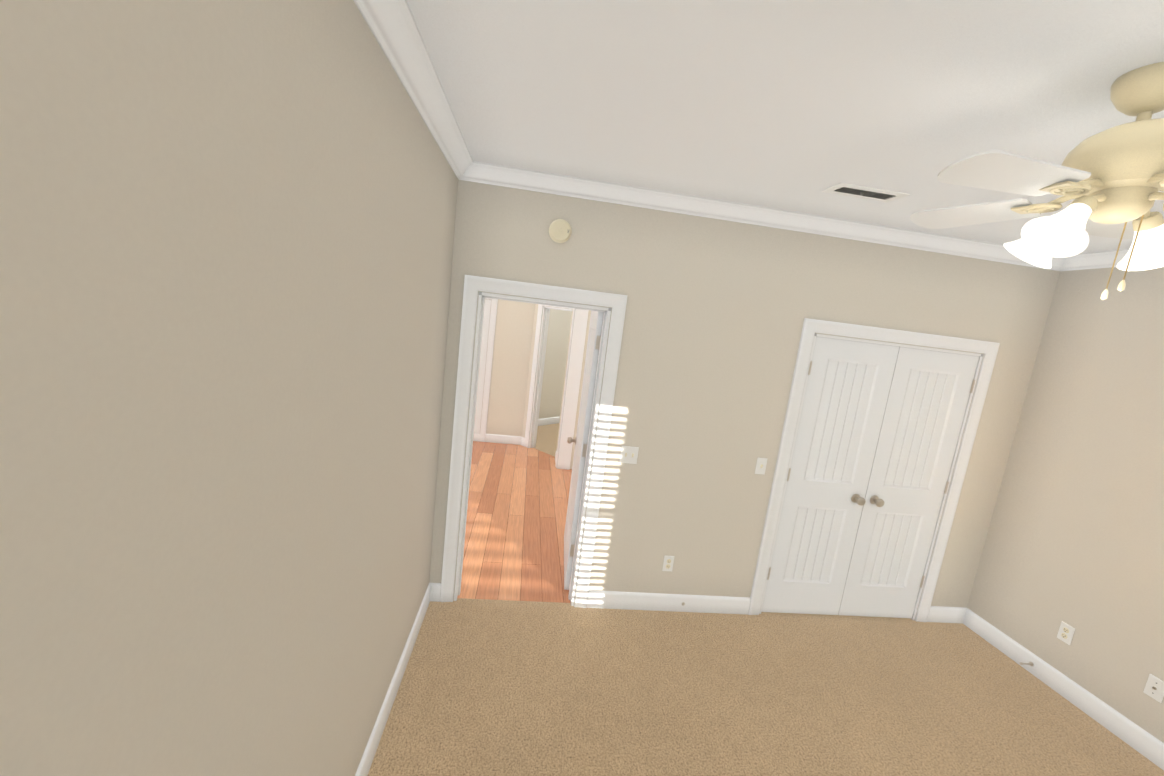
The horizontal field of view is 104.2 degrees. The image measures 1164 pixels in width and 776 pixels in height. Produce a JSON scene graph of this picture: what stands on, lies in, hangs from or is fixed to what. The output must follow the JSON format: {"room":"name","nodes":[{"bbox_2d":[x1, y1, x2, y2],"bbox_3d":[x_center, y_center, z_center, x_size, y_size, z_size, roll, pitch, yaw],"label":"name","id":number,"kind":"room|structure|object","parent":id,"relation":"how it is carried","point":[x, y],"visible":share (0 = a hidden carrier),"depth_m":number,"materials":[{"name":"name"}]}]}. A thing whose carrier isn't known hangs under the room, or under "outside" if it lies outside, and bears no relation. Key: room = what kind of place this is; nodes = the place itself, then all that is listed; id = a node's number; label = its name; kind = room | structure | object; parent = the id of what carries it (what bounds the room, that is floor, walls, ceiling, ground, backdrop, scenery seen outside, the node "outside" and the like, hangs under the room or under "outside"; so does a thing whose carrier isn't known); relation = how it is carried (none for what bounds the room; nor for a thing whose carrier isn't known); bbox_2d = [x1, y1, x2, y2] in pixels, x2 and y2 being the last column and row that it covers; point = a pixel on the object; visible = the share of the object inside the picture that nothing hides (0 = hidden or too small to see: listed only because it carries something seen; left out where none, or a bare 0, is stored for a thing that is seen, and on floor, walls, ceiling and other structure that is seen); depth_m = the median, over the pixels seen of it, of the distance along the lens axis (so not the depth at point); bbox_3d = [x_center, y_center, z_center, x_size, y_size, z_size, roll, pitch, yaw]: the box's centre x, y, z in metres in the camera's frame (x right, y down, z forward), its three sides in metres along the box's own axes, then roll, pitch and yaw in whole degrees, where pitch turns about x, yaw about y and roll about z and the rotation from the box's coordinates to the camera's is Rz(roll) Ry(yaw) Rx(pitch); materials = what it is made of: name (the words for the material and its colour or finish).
{"room":"empty bedroom","nodes":[
{"label":"empty bedroom","id":0,"kind":"room"},
{"bbox_2d":[0,0,459,775],"bbox_3d":[-0.748,0.340,1.151,0.120,2.740,3.300,6,9,-7],"label":"wall","id":1,"kind":"structure","parent":0,"point":[246,246],"depth_m":0.74,"materials":[{"name":"paint"}]},
{"bbox_2d":[355,583,438,775],"bbox_3d":[-0.830,1.626,1.384,0.030,0.125,3.300,6,9,-7],"label":"baseboard","id":2,"kind":"structure","parent":1,"relation":"attached to","point":[363,769],"depth_m":2.21,"materials":[{"name":"white wood"}]},
{"bbox_2d":[353,0,476,179],"bbox_3d":[-0.489,-0.950,0.960,0.088,0.088,3.150,6,9,-7],"label":"crown molding","id":3,"kind":"structure","parent":1,"relation":"attached to","point":[393,26],"depth_m":1.49,"materials":[{"name":"white wood"}]},
{"bbox_2d":[457,441,570,602],"bbox_3d":[-1.500,1.087,4.858,2.880,0.056,3.770,6,9,-7],"label":"floor","id":4,"kind":"structure","parent":0,"point":[518,497],"depth_m":4.18,"materials":[{"name":"brown wood"}]},
{"bbox_2d":[480,299,603,538],"bbox_3d":[-0.324,-0.361,5.858,5.155,2.740,6.038,6,9,-7],"label":"wall","id":5,"kind":"structure","parent":0,"point":[514,338],"depth_m":6.52,"materials":[{"name":"paint"}]},
{"bbox_2d":[474,298,497,441],"bbox_3d":[-1.794,-0.311,6.386,1.028,2.129,0.040,6,9,-7],"label":"door frame","id":6,"kind":"structure","parent":5,"relation":"attached to","point":[483,385],"depth_m":6.42,"materials":[{"name":"white wood"}]},
{"bbox_2d":[473,433,524,445],"bbox_3d":[-1.890,0.676,6.531,2.132,0.125,0.030,6,9,-7],"label":"baseboard","id":7,"kind":"structure","parent":5,"relation":"attached to","point":[504,439],"depth_m":6.59,"materials":[{"name":"white wood"}]},
{"bbox_2d":[524,304,572,447],"bbox_3d":[-0.362,-0.115,6.243,0.838,2.129,0.160,14,12,39],"label":"door frame","id":8,"kind":"structure","parent":5,"relation":"attached to","point":[537,376],"depth_m":6.42,"materials":[{"name":"white wood"}]},
{"bbox_2d":[538,416,559,425],"bbox_3d":[0.322,0.944,6.527,3.173,0.125,5.016,6,9,-7],"label":"baseboard","id":9,"kind":"structure","parent":5,"relation":"attached to","point":[548,421],"depth_m":8.05,"materials":[{"name":"white wood"}]},
{"bbox_2d":[555,308,588,469],"bbox_3d":[0.013,-0.009,4.649,0.200,2.509,2.258,6,9,-7],"label":"door","id":10,"kind":"structure","parent":5,"relation":"attached to","point":[573,375],"depth_m":5.68,"materials":[{"name":"white wood"}]},
{"bbox_2d":[534,423,571,474],"bbox_3d":[0.499,1.099,6.283,3.854,0.060,6.149,6,9,-7],"label":"floor","id":11,"kind":"structure","parent":0,"point":[547,438],"depth_m":7.14,"materials":[{"name":"beige carpet"}]},
{"bbox_2d":[432,180,1059,617],"bbox_3d":[1.112,0.251,3.116,4.250,2.740,0.160,6,9,-7],"label":"wall","id":12,"kind":"structure","parent":0,"point":[716,311],"depth_m":2.97,"materials":[{"name":"paint"}]},
{"bbox_2d":[440,275,627,607],"bbox_3d":[-0.341,0.407,2.990,0.988,2.129,0.200,6,9,-7],"label":"door frame","id":13,"kind":"structure","parent":12,"relation":"attached to","point":[473,285],"depth_m":2.87,"materials":[{"name":"white wood"}]},
{"bbox_2d":[549,219,571,242],"bbox_3d":[-0.128,-0.930,2.678,0.136,0.136,0.044,6,9,-7],"label":"smoke detector","id":14,"kind":"object","parent":12,"relation":"attached to","point":[560,230],"visible":1,"depth_m":2.67,"materials":[{"name":"beige plastic"}]},
{"bbox_2d":[564,311,603,589],"bbox_3d":[0.011,0.412,3.499,0.183,2.018,0.778,6,9,-7],"label":"bedroom door","id":15,"kind":"structure","parent":12,"relation":"in","point":[580,440],"depth_m":3.25,"materials":[{"name":"white wood"}]},
{"bbox_2d":[619,446,638,463],"bbox_3d":[0.311,0.442,2.973,0.116,0.116,0.019,6,9,-7],"label":"double light switch","id":16,"kind":"object","parent":12,"relation":"attached to","point":[629,454],"visible":1,"depth_m":2.98,"materials":[{"name":"white plastic"}]},
{"bbox_2d":[662,555,674,571],"bbox_3d":[0.600,1.220,3.142,0.071,0.116,0.010,6,9,-7],"label":"electrical outlet","id":17,"kind":"object","parent":12,"relation":"attached to","point":[668,562],"visible":1,"depth_m":3.14,"materials":[{"name":"white plastic"}]},
{"bbox_2d":[586,590,750,614],"bbox_3d":[0.620,1.512,3.193,1.181,0.125,0.015,6,9,-7],"label":"baseboard","id":18,"kind":"structure","parent":12,"relation":"attached to","point":[596,598],"depth_m":3.18,"materials":[{"name":"white wood"}]},
{"bbox_2d":[755,457,767,474],"bbox_3d":[1.224,0.534,3.085,0.071,0.116,0.019,6,9,-7],"label":"light switch","id":19,"kind":"object","parent":12,"relation":"attached to","point":[761,464],"visible":1,"depth_m":3.09,"materials":[{"name":"white plastic"}]},
{"bbox_2d":[463,162,1068,270],"bbox_3d":[1.281,-1.029,2.786,4.010,0.088,0.088,6,9,-7],"label":"crown molding","id":20,"kind":"structure","parent":12,"relation":"attached to","point":[492,174],"depth_m":2.74,"materials":[{"name":"white wood"}]},
{"bbox_2d":[761,336,899,614],"bbox_3d":[1.722,0.674,3.155,0.616,2.018,0.109,6,9,-7],"label":"closet door","id":21,"kind":"structure","parent":12,"relation":"in","point":[843,409],"depth_m":3.17,"materials":[{"name":"white wood"}]},
{"bbox_2d":[748,318,999,621],"bbox_3d":[2.025,0.648,3.270,1.438,2.129,0.181,6,9,-7],"label":"trim","id":22,"kind":"structure","parent":12,"relation":"attached to","point":[811,328],"depth_m":3.13,"materials":[{"name":"white wood"}]},
{"bbox_2d":[838,347,978,617],"bbox_3d":[2.335,0.736,3.230,0.616,2.018,0.109,6,9,-7],"label":"closet door","id":23,"kind":"structure","parent":12,"relation":"in","point":[930,391],"depth_m":3.24,"materials":[{"name":"white wood"}]},
{"bbox_2d":[927,606,966,622],"bbox_3d":[2.775,1.730,3.457,0.306,0.125,0.015,6,9,-7],"label":"baseboard","id":24,"kind":"structure","parent":12,"relation":"attached to","point":[940,614],"depth_m":3.45,"materials":[{"name":"white wood"}]},
{"bbox_2d":[367,598,1163,775],"bbox_3d":[1.130,1.926,1.580,4.250,0.060,3.480,6,9,-7],"label":"floor carpet","id":25,"kind":"object","parent":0,"point":[487,687],"depth_m":2.49,"materials":[{"name":"beige carpet"}]},
{"bbox_2d":[407,0,1163,253],"bbox_3d":[0.317,-1.444,4.061,5.930,0.100,9.650,6,9,-7],"label":"ceiling","id":26,"kind":"structure","parent":0,"point":[795,105],"depth_m":1.42,"materials":[{"name":"paint"}]},
{"bbox_2d":[821,182,909,201],"bbox_3d":[1.406,-0.966,2.253,0.365,0.014,0.155,6,9,-7],"label":"ceiling vent","id":27,"kind":"object","parent":26,"relation":"in","point":[862,192],"visible":1,"depth_m":2.24,"materials":[{"name":"silver metal"}]},
{"bbox_2d":[910,62,1163,299],"bbox_3d":[1.384,-0.522,1.183,0.946,0.555,0.980,6,9,-7],"label":"ceiling fan","id":28,"kind":"object","parent":26,"relation":"hanging from","point":[1110,181],"visible":1,"depth_m":1.16,"materials":[{"name":"white"}]},
{"bbox_2d":[968,267,1163,742],"bbox_3d":[3.331,0.752,1.650,0.120,2.740,3.300,6,9,-7],"label":"wall","id":29,"kind":"structure","parent":0,"point":[1076,534],"depth_m":2.79,"materials":[{"name":"paint"}]},
{"bbox_2d":[963,608,1163,769],"bbox_3d":[3.108,2.024,1.866,0.015,0.125,3.300,6,9,-7],"label":"baseboard","id":30,"kind":"structure","parent":29,"relation":"attached to","point":[1144,743],"depth_m":2.76,"materials":[{"name":"white wood"}]},
{"bbox_2d":[1057,621,1074,644],"bbox_3d":[3.039,1.541,2.847,0.010,0.116,0.071,6,9,-7],"label":"electrical outlet","id":31,"kind":"object","parent":29,"relation":"attached to","point":[1065,633],"visible":1,"depth_m":2.84,"materials":[{"name":"white plastic"}]},
{"bbox_2d":[1065,248,1129,270],"bbox_3d":[3.385,-0.559,1.435,0.088,0.088,3.150,6,9,-7],"label":"crown molding","id":32,"kind":"structure","parent":29,"relation":"attached to","point":[1102,259],"depth_m":2.85,"materials":[{"name":"white wood"}]},
{"bbox_2d":[1143,674,1163,702],"bbox_3d":[3.078,1.614,2.435,0.018,0.116,0.071,6,9,-7],"label":"outlet","id":33,"kind":"object","parent":29,"relation":"attached to","point":[1154,688],"visible":1,"depth_m":2.43,"materials":[{"name":"white plastic"}]}
]}

